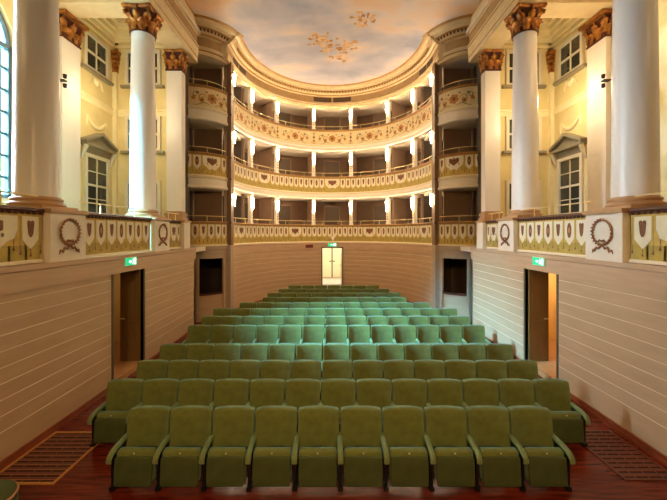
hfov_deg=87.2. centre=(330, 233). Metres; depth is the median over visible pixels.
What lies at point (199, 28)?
trim
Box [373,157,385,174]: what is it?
door
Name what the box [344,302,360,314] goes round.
seat
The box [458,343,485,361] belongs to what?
seat
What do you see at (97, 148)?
window
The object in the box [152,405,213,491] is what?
seat
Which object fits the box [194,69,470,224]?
wall partition
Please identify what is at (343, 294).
seat
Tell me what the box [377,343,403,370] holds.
seat
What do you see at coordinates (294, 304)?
seat
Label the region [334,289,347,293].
seat
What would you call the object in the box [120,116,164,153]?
window
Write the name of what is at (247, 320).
seat
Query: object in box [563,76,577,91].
relief
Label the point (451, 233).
parapet
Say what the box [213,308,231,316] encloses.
seat
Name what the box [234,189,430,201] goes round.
floor
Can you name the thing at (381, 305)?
seat
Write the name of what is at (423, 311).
seat
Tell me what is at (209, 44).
trim
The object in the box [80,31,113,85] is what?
window
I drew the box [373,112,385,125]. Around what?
door
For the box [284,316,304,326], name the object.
seat
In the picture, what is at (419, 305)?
seat
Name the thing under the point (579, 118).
relief
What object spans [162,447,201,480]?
seat cushion
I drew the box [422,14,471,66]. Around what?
trim
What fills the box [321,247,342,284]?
door
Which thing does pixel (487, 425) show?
seat
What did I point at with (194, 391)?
seat
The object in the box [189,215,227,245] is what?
parapet
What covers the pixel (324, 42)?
ceiling
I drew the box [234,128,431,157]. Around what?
floor
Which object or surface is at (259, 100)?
ceiling
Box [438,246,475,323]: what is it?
wall
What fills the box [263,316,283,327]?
seat
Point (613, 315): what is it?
wall
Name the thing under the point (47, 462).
floor vent
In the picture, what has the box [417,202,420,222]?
door
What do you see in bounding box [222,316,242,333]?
seat
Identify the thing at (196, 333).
seat
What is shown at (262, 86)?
trim
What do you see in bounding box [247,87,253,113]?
post
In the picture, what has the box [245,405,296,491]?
seat
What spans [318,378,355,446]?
seat
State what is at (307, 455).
seat cushion
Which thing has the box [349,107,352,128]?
post
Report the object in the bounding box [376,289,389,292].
seat
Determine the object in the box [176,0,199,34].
trim
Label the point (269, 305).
seat
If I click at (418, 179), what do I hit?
parapet
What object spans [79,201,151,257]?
parapet
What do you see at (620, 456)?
floor vent
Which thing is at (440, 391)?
seat
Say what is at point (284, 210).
door
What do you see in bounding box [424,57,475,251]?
floor
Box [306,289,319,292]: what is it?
seat
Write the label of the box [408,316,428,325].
seat
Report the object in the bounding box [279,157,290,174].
door
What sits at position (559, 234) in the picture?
parapet
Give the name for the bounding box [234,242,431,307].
wall
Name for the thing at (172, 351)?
seat
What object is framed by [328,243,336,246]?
exit sign
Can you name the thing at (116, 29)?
trim
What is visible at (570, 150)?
window
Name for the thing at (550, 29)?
trim
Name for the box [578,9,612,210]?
pilaster
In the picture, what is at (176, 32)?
trim
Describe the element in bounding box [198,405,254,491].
seat
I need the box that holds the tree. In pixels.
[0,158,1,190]
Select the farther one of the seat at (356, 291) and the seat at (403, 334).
the seat at (356, 291)
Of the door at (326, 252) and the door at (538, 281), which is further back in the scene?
the door at (326, 252)
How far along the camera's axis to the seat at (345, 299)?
12.04 m
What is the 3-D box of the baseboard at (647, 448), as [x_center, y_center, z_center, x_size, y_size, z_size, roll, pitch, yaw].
[4.490,3.045,4.100,0.040,0.110,14.200,0,0,0]
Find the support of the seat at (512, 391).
on the floor at (90, 478)
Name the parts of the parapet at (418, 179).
handrail, cap moulding, bead moulding, panel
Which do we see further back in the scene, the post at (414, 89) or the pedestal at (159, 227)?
the post at (414, 89)
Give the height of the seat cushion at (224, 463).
0.375 m
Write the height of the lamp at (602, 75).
0.345 m
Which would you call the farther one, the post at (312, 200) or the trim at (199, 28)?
the post at (312, 200)
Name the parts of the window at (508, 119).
pane, sill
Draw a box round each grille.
[233,56,237,67]
[239,65,245,75]
[314,97,330,101]
[333,97,350,101]
[419,65,425,75]
[427,56,432,67]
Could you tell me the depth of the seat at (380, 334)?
8.42 m
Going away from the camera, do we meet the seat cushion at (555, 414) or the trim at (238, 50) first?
the seat cushion at (555, 414)
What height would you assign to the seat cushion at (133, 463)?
0.375 m
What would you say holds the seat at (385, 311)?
on the floor at (97, 404)
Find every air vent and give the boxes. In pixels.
[233,56,245,76]
[313,97,351,102]
[419,56,432,76]
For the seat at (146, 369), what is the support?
on the floor at (90, 478)
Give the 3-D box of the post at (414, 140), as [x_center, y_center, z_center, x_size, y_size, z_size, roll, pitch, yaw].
[3.670,-3.490,15.247,0.225,1.257,0.200,0,0,-23]
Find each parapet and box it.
[0,191,44,265]
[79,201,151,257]
[165,212,181,249]
[188,78,227,125]
[188,146,227,190]
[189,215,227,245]
[234,96,431,151]
[234,156,431,198]
[234,217,431,244]
[437,78,478,125]
[437,146,478,190]
[437,215,476,245]
[485,212,502,248]
[516,201,591,257]
[628,191,666,265]
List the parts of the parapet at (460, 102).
cap moulding, bead moulding, panel, handrail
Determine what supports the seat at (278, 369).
on the floor at (90, 478)
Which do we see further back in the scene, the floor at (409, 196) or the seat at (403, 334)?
the floor at (409, 196)
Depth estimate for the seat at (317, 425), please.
4.31 m
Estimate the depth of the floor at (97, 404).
7.49 m
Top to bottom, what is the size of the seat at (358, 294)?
0.805 m
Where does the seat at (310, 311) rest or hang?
on the floor at (97, 404)
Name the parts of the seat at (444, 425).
armrest, backrest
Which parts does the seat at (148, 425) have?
armrest, backrest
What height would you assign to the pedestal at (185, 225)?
0.833 m
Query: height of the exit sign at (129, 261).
0.184 m
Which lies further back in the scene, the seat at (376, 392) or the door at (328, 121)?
the door at (328, 121)
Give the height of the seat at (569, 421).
0.805 m
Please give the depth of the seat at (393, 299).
12.04 m
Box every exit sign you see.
[124,256,136,266]
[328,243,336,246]
[532,256,545,266]
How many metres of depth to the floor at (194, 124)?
13.16 m
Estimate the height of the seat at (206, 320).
0.805 m
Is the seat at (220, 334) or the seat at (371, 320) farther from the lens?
the seat at (371, 320)
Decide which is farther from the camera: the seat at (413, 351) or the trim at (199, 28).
the trim at (199, 28)
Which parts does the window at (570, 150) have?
pane, frame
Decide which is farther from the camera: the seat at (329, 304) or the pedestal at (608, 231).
the seat at (329, 304)
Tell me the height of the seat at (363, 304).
0.805 m
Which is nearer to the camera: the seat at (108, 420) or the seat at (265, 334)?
the seat at (108, 420)
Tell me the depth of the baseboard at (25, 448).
5.42 m
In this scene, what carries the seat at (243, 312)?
on the floor at (97, 404)
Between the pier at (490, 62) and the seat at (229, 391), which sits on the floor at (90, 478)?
the seat at (229, 391)
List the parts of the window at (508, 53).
pane, sill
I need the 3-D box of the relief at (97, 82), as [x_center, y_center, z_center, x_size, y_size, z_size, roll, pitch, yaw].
[-7.010,-4.512,10.500,0.180,0.295,0.603,0,0,0]
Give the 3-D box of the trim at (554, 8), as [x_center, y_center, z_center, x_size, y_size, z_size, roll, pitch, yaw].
[6.125,-6.265,5.800,2.170,1.070,7.120,0,0,0]
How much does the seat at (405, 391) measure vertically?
0.805 m
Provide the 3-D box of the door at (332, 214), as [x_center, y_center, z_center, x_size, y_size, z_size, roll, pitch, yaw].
[0.090,-0.530,19.148,0.920,1.960,0.105,0,0,0]
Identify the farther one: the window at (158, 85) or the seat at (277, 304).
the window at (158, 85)
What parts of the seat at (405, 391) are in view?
backrest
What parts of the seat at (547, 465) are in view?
armrest, backrest, armrest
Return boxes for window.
[0,11,11,202]
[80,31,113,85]
[80,133,117,213]
[120,50,164,88]
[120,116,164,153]
[125,180,160,216]
[502,50,546,88]
[502,116,546,153]
[505,180,541,216]
[548,133,586,213]
[553,31,586,85]
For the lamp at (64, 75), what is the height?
0.345 m
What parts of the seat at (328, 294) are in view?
backrest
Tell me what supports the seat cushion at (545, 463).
on the seat at (547, 465)
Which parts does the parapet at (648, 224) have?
cap moulding, bead moulding, panel, handrail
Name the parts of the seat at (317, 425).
armrest, backrest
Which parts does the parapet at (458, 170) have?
panel, cap moulding, bead moulding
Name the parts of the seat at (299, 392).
backrest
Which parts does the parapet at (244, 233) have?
handrail, cap moulding, bead moulding, panel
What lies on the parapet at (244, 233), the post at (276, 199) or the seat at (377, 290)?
the post at (276, 199)
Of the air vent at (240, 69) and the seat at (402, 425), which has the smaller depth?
the seat at (402, 425)
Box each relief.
[85,114,106,133]
[90,76,103,91]
[559,114,581,133]
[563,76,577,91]
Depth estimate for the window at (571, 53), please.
10.45 m
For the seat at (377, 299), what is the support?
on the floor at (97, 404)
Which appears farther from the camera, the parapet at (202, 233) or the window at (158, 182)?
the parapet at (202, 233)
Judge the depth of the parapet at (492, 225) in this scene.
9.95 m
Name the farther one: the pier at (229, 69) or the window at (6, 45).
the pier at (229, 69)
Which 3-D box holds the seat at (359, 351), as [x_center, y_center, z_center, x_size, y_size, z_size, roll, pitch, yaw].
[0.649,2.667,6.962,0.576,0.805,0.554,0,0,0]
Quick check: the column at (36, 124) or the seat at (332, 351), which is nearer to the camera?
the column at (36, 124)
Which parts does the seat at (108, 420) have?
armrest, backrest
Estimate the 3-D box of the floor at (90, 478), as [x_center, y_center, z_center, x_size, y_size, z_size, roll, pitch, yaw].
[0.090,3.150,7.600,14.200,0.100,21.200,0,0,0]
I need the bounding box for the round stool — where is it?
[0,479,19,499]
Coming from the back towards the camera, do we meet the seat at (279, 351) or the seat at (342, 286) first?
the seat at (342, 286)
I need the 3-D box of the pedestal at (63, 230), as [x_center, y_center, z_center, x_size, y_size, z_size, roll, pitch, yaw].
[-4.769,0.030,5.800,0.982,0.840,0.870,0,0,0]
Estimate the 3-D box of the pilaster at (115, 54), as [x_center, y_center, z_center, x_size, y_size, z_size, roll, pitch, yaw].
[-6.925,-2.815,11.295,0.210,6.110,0.210,0,0,0]
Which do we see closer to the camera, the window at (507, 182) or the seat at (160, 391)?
the seat at (160, 391)
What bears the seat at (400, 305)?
on the floor at (97, 404)
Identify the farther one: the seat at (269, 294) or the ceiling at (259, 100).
the ceiling at (259, 100)
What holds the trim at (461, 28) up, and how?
attached to the wall at (427, 90)
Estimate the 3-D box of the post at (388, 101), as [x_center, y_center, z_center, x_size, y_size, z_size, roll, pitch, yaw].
[2.752,-5.780,16.639,0.225,1.117,0.200,0,0,-45]
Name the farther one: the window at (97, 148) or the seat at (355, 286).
the seat at (355, 286)
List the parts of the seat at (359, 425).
armrest, backrest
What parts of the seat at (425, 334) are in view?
backrest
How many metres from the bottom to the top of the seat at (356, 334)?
0.805 m
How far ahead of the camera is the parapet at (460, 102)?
12.38 m
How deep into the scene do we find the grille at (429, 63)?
13.74 m
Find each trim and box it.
[59,0,127,17]
[80,18,166,116]
[123,0,198,62]
[194,14,243,66]
[199,28,227,40]
[199,292,222,295]
[221,33,444,109]
[237,48,428,92]
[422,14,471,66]
[438,28,466,40]
[443,292,466,295]
[466,0,490,34]
[467,0,544,62]
[500,18,611,116]
[540,0,612,17]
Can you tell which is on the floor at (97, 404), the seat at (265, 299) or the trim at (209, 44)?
the seat at (265, 299)
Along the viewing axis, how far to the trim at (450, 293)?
12.52 m
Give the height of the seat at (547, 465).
0.805 m
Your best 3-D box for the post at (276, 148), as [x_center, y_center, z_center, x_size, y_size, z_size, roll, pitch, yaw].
[-2.572,-3.490,16.639,0.225,1.257,0.200,0,0,45]
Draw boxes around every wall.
[0,0,114,213]
[0,247,196,460]
[114,273,119,340]
[115,43,166,216]
[115,43,241,291]
[190,66,475,293]
[190,246,227,324]
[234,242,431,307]
[424,43,550,291]
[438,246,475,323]
[470,247,666,455]
[481,43,551,216]
[549,273,555,340]
[552,0,666,214]
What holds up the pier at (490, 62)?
on the pedestal at (481, 226)
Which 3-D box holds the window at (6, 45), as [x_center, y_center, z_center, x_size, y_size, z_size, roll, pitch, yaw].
[-7.120,-2.928,6.700,0.420,4.555,2.400,0,0,0]
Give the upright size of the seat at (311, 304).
0.805 m
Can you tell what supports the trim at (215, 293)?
attached to the wall at (204, 305)
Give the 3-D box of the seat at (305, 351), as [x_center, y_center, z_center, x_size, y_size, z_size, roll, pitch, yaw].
[-0.451,2.667,6.962,0.576,0.805,0.554,0,0,0]
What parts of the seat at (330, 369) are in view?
backrest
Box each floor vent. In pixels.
[0,431,98,484]
[585,430,666,480]
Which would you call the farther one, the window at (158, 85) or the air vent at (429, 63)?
the air vent at (429, 63)
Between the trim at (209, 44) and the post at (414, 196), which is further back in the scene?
the post at (414, 196)
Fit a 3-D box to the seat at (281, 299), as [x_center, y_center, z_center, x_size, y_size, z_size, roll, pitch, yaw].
[-1.531,2.607,11.902,0.576,0.805,0.554,0,0,0]
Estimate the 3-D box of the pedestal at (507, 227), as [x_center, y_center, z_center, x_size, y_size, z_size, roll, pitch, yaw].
[4.949,0.030,9.020,0.982,0.840,0.870,0,0,0]
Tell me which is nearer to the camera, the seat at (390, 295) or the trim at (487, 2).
the trim at (487, 2)
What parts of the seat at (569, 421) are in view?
backrest, armrest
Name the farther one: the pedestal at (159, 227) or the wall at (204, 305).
the wall at (204, 305)
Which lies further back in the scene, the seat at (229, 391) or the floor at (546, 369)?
the floor at (546, 369)
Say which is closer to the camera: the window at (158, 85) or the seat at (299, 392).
the seat at (299, 392)
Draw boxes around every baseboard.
[0,332,187,470]
[485,336,666,465]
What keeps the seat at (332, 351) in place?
on the floor at (97, 404)
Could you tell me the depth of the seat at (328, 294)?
12.95 m
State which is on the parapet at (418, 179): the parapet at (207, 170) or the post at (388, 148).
the post at (388, 148)
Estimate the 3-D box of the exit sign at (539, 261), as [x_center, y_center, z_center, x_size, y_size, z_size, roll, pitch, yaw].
[4.469,0.600,7.500,0.052,0.184,0.444,0,0,0]
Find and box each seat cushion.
[97,411,128,432]
[117,447,156,480]
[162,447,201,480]
[208,447,246,480]
[253,447,291,479]
[298,447,336,464]
[344,447,381,478]
[389,447,427,479]
[434,447,472,480]
[479,447,518,480]
[524,447,563,480]
[551,411,580,417]
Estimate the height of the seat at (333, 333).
0.805 m
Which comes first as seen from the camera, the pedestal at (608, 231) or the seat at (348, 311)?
the pedestal at (608, 231)
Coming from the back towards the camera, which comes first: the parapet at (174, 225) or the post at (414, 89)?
the post at (414, 89)
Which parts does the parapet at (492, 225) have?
panel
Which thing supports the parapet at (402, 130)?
on the floor at (258, 146)
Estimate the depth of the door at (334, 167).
19.15 m
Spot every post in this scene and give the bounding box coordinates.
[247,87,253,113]
[247,138,253,167]
[247,194,253,222]
[273,99,279,122]
[273,146,279,172]
[273,197,279,223]
[311,107,315,128]
[311,151,315,175]
[311,199,315,224]
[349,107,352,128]
[349,151,352,175]
[349,199,352,224]
[385,99,391,122]
[385,146,391,172]
[385,197,391,223]
[411,87,417,112]
[411,138,417,167]
[411,194,417,222]
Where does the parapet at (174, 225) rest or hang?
on the floor
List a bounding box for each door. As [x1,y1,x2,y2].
[111,268,144,379]
[244,151,247,165]
[244,202,247,222]
[279,112,290,125]
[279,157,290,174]
[279,205,290,224]
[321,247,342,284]
[324,117,340,129]
[324,161,340,176]
[324,206,340,224]
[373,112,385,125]
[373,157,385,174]
[373,205,385,224]
[417,151,420,165]
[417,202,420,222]
[524,268,558,378]
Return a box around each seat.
[87,378,144,446]
[106,405,171,491]
[125,378,179,423]
[136,360,168,380]
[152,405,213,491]
[159,343,187,361]
[167,360,198,381]
[172,378,214,409]
[182,325,210,344]
[187,343,214,361]
[198,360,229,382]
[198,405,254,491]
[201,316,221,325]
[206,325,233,344]
[209,378,249,410]
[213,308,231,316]
[214,343,241,368]
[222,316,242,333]
[229,325,255,350]
[229,360,259,391]
[232,308,250,316]
[240,302,256,308]
[241,343,268,365]
[242,378,284,446]
[243,316,262,331]
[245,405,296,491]
[251,308,269,322]
[253,325,278,353]
[257,302,273,314]
[260,360,290,382]
[263,297,278,303]
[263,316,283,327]
[267,293,281,301]
[268,343,295,362]
[269,308,287,316]
[274,302,290,312]
[276,325,301,352]
[279,289,291,292]
[279,297,293,307]
[280,378,319,446]
[282,293,296,301]
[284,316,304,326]
[288,285,300,290]
[288,308,306,315]
[291,360,320,379]
[291,405,338,491]
[292,289,305,292]
[292,302,308,308]
[295,297,309,302]
[295,343,322,360]
[297,293,311,301]
[300,325,324,352]
[301,285,313,289]
[305,316,324,325]
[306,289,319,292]
[307,308,325,318]
[309,302,325,308]
[311,297,325,302]
[312,293,326,300]
[314,285,326,288]
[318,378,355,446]
[320,289,333,292]
[320,360,351,390]
[321,343,349,370]
[323,325,346,344]
[325,308,343,322]
[325,316,345,325]
[326,293,341,302]
[326,297,341,303]
[326,302,342,307]
[327,285,339,288]
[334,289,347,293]
[337,405,382,491]
[340,285,352,288]
[342,293,355,301]
[343,297,357,307]
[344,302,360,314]
[344,308,362,315]
[346,316,366,332]
[346,325,369,345]
[348,289,361,296]
[350,343,376,370]
[352,360,382,383]
[353,285,365,288]
[354,378,391,446]
[357,293,370,301]
[359,297,373,302]
[361,302,377,314]
[362,289,375,296]
[363,308,381,319]
[366,285,378,289]
[367,316,386,332]
[370,325,392,345]
[372,293,385,301]
[375,297,389,302]
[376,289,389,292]
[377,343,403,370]
[378,302,395,308]
[380,405,428,491]
[382,308,400,322]
[383,360,413,391]
[386,293,400,301]
[387,316,407,332]
[390,378,426,446]
[391,297,406,306]
[393,325,415,353]
[396,302,412,308]
[401,308,419,316]
[404,343,431,361]
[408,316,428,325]
[413,302,429,309]
[414,360,444,382]
[416,325,438,353]
[420,308,438,318]
[423,405,474,491]
[426,378,462,406]
[428,316,448,325]
[431,343,458,362]
[438,308,456,316]
[439,325,462,344]
[444,360,475,381]
[449,316,469,325]
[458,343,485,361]
[461,325,490,344]
[462,378,498,409]
[466,405,521,491]
[475,360,506,381]
[485,343,513,360]
[497,378,534,408]
[505,360,538,380]
[507,405,575,491]
[532,378,590,446]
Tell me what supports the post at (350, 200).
on the parapet at (244, 233)
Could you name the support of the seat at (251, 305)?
on the floor at (97, 404)
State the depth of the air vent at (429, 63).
14.23 m
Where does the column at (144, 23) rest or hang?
on the pedestal at (159, 227)
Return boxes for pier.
[161,49,188,220]
[224,62,233,308]
[432,62,441,308]
[477,49,504,220]
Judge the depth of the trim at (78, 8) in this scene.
8.92 m
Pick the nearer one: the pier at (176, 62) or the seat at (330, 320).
the seat at (330, 320)
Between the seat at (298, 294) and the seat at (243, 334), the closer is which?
the seat at (243, 334)
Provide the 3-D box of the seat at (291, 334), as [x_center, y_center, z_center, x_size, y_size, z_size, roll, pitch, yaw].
[-0.981,2.632,8.302,0.576,0.805,0.554,0,0,0]
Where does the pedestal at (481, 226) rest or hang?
on the floor
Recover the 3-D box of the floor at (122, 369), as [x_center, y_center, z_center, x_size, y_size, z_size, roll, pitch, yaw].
[-5.420,3.020,7.785,2.180,0.160,3.630,0,0,0]
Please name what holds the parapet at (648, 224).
on the floor
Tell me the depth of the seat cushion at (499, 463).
4.17 m
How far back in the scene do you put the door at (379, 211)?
18.48 m
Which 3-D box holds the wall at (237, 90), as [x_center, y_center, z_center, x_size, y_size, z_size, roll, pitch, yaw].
[-5.450,-2.160,13.450,3.120,10.520,4.100,0,0,0]
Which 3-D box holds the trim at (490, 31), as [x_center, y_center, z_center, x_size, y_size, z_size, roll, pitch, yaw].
[4.930,-6.510,4.375,0.680,1.580,14.750,0,0,0]
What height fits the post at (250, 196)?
1.287 m
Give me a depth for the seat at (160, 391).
5.41 m
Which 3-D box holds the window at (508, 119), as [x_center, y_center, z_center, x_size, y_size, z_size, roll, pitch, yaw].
[6.270,-3.195,11.335,1.390,1.210,0.130,0,0,0]
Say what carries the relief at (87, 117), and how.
attached to the wall at (98, 116)
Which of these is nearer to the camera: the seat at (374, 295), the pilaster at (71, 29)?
the pilaster at (71, 29)
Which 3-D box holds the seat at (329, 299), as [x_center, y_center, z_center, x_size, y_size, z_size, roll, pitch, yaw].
[0.119,2.607,11.902,0.576,0.805,0.554,0,0,0]
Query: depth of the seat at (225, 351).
7.09 m
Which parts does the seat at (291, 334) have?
backrest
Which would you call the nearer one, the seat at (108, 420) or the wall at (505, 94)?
the seat at (108, 420)
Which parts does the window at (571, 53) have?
sill, pane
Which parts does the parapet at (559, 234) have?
cap moulding, panel, bead moulding, handrail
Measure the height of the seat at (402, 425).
0.805 m
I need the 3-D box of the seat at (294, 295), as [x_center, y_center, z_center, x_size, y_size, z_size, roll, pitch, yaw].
[-1.531,2.607,12.812,0.576,0.805,0.554,0,0,0]
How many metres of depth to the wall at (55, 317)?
5.70 m
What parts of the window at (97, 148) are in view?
frame, pane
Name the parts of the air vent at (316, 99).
frame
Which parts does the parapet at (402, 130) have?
handrail, cap moulding, bead moulding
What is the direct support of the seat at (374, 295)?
on the floor at (97, 404)
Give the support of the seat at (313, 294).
on the floor at (97, 404)
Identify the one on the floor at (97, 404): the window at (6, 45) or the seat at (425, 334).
the seat at (425, 334)
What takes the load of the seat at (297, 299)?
on the floor at (97, 404)
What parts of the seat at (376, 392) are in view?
backrest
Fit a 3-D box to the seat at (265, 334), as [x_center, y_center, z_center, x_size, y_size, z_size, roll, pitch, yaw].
[-1.531,2.632,8.302,0.576,0.805,0.554,0,0,0]
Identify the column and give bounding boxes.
[5,0,77,209]
[121,2,165,217]
[502,2,546,217]
[593,0,666,209]
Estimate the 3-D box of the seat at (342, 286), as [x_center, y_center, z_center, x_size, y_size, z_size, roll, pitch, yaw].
[0.669,2.607,14.672,0.576,0.805,0.554,0,0,0]
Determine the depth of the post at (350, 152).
17.59 m
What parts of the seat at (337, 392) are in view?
backrest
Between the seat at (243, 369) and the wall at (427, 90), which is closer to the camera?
the seat at (243, 369)
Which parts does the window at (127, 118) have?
sill, pane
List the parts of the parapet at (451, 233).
cap moulding, panel, bead moulding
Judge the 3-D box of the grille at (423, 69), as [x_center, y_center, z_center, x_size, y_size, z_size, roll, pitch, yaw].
[3.816,-6.735,14.473,0.019,0.230,0.569,0,0,-13]
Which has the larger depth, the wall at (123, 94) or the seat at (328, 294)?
the seat at (328, 294)
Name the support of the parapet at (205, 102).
on the floor at (194, 124)
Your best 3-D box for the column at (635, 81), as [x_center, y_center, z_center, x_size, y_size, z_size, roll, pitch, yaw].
[5.040,-3.050,5.800,0.882,5.320,0.882,0,0,0]
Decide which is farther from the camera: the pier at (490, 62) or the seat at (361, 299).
the seat at (361, 299)
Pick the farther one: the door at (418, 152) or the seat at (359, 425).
the door at (418, 152)
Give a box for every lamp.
[60,74,66,87]
[601,74,610,87]
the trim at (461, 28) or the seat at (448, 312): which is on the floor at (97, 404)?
the seat at (448, 312)
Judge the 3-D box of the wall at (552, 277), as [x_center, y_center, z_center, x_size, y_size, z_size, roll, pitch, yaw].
[5.910,1.850,7.850,1.760,2.500,3.700,0,0,0]
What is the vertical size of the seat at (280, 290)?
0.805 m
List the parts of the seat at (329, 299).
backrest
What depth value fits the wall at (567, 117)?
9.90 m
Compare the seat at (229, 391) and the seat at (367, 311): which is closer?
the seat at (229, 391)
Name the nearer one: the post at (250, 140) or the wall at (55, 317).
the wall at (55, 317)
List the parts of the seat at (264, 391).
backrest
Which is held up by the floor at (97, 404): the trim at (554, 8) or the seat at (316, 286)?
the seat at (316, 286)
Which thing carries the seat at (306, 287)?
on the floor at (97, 404)
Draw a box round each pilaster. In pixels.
[59,9,88,210]
[111,50,120,214]
[545,50,555,214]
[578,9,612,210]
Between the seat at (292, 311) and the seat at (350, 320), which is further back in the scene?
the seat at (292, 311)
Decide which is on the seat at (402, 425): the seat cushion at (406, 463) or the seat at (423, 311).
the seat cushion at (406, 463)
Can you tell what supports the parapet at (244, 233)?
on the floor
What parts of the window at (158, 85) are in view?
sill, pane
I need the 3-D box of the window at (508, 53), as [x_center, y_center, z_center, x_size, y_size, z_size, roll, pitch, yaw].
[6.270,-5.330,11.335,1.390,1.240,0.130,0,0,0]
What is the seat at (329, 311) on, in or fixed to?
on the floor at (97, 404)
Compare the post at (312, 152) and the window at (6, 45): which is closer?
the window at (6, 45)
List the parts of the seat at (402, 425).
armrest, backrest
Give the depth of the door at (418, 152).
16.95 m
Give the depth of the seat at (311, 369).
6.25 m
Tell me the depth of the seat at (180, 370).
6.25 m
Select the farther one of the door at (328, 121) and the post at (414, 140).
the door at (328, 121)
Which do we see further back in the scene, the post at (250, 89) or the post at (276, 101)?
the post at (276, 101)
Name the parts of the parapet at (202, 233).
panel, bead moulding, cap moulding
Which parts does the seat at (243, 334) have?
backrest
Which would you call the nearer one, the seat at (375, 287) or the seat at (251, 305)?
the seat at (251, 305)
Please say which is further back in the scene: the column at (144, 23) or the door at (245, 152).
the door at (245, 152)
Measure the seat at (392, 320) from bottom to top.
0.805 m
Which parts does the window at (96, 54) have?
sill, pane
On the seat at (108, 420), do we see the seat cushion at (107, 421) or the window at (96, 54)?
the seat cushion at (107, 421)
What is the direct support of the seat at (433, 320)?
on the floor at (97, 404)
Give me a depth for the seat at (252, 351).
7.09 m
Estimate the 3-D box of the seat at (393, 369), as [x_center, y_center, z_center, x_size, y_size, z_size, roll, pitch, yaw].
[1.199,2.697,6.122,0.576,0.805,0.554,0,0,0]
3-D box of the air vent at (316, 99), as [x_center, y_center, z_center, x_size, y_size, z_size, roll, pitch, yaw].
[0.090,-6.720,17.621,1.933,0.260,0.155,0,0,0]
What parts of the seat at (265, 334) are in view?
backrest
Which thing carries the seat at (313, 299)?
on the floor at (97, 404)
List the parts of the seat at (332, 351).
backrest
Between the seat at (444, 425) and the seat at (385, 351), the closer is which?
the seat at (444, 425)
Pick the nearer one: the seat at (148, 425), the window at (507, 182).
the seat at (148, 425)
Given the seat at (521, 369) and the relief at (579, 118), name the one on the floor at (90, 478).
the seat at (521, 369)
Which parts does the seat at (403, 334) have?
backrest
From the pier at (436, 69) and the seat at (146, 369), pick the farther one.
the pier at (436, 69)
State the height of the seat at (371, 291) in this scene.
0.805 m
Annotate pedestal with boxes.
[40,208,89,262]
[150,218,171,251]
[180,220,191,248]
[475,220,487,248]
[496,218,518,251]
[581,208,632,262]
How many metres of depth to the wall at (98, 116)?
10.08 m
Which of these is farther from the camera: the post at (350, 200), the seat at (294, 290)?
the post at (350, 200)
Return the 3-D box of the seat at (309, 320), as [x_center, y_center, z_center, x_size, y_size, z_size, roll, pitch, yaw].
[-0.431,2.620,9.192,0.576,0.805,0.554,0,0,0]
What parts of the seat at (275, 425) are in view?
armrest, backrest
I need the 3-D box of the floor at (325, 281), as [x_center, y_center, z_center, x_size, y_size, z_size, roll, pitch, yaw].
[0.090,2.850,19.186,1.800,0.500,2.740,0,0,0]
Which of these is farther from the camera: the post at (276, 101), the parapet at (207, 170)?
the post at (276, 101)
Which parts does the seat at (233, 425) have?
armrest, backrest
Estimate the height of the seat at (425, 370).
0.805 m
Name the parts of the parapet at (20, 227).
handrail, panel, bead moulding, cap moulding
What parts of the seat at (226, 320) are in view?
backrest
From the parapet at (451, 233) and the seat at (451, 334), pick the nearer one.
the seat at (451, 334)
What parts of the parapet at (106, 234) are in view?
handrail, panel, bead moulding, cap moulding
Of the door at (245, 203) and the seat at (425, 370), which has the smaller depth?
the seat at (425, 370)
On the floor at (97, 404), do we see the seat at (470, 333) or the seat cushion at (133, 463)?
the seat at (470, 333)
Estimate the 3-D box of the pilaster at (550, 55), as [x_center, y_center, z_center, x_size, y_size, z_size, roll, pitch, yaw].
[7.105,-2.815,11.295,0.210,6.110,0.210,0,0,0]
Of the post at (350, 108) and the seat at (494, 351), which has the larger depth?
the post at (350, 108)
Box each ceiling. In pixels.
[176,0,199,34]
[186,0,480,84]
[192,67,473,117]
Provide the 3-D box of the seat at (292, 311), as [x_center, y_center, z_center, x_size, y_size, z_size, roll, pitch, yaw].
[-0.981,2.611,10.122,0.576,0.805,0.554,0,0,0]
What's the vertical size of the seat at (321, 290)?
0.805 m
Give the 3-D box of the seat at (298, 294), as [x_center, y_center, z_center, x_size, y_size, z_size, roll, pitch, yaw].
[-0.981,2.607,12.812,0.576,0.805,0.554,0,0,0]
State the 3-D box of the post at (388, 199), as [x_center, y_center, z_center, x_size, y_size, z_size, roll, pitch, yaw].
[2.752,-1.075,16.639,0.225,1.287,0.200,0,0,-45]
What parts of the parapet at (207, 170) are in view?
panel, cap moulding, bead moulding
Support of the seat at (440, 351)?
on the floor at (97, 404)
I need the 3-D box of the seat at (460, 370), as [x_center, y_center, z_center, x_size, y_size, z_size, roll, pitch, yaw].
[2.299,2.697,6.122,0.576,0.805,0.554,0,0,0]
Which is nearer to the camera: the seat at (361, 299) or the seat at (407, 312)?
the seat at (407, 312)
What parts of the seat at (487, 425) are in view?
armrest, backrest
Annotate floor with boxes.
[18,322,666,499]
[89,300,581,407]
[114,341,140,378]
[190,57,240,251]
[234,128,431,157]
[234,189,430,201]
[322,278,340,285]
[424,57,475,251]
[535,341,555,378]
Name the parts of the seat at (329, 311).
backrest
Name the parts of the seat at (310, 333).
backrest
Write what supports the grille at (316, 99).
attached to the air vent at (316, 99)
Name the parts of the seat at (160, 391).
armrest, backrest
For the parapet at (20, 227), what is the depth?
4.99 m
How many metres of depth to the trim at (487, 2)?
11.05 m
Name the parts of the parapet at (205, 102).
panel, cap moulding, bead moulding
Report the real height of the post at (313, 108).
1.117 m
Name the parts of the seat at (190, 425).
armrest, backrest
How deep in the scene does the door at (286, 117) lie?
18.48 m
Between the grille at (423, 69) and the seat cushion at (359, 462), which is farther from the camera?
the grille at (423, 69)
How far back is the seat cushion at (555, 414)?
5.09 m
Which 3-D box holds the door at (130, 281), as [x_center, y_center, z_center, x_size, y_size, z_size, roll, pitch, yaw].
[-4.582,1.905,7.535,0.535,2.390,1.330,0,0,0]
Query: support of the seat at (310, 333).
on the floor at (97, 404)

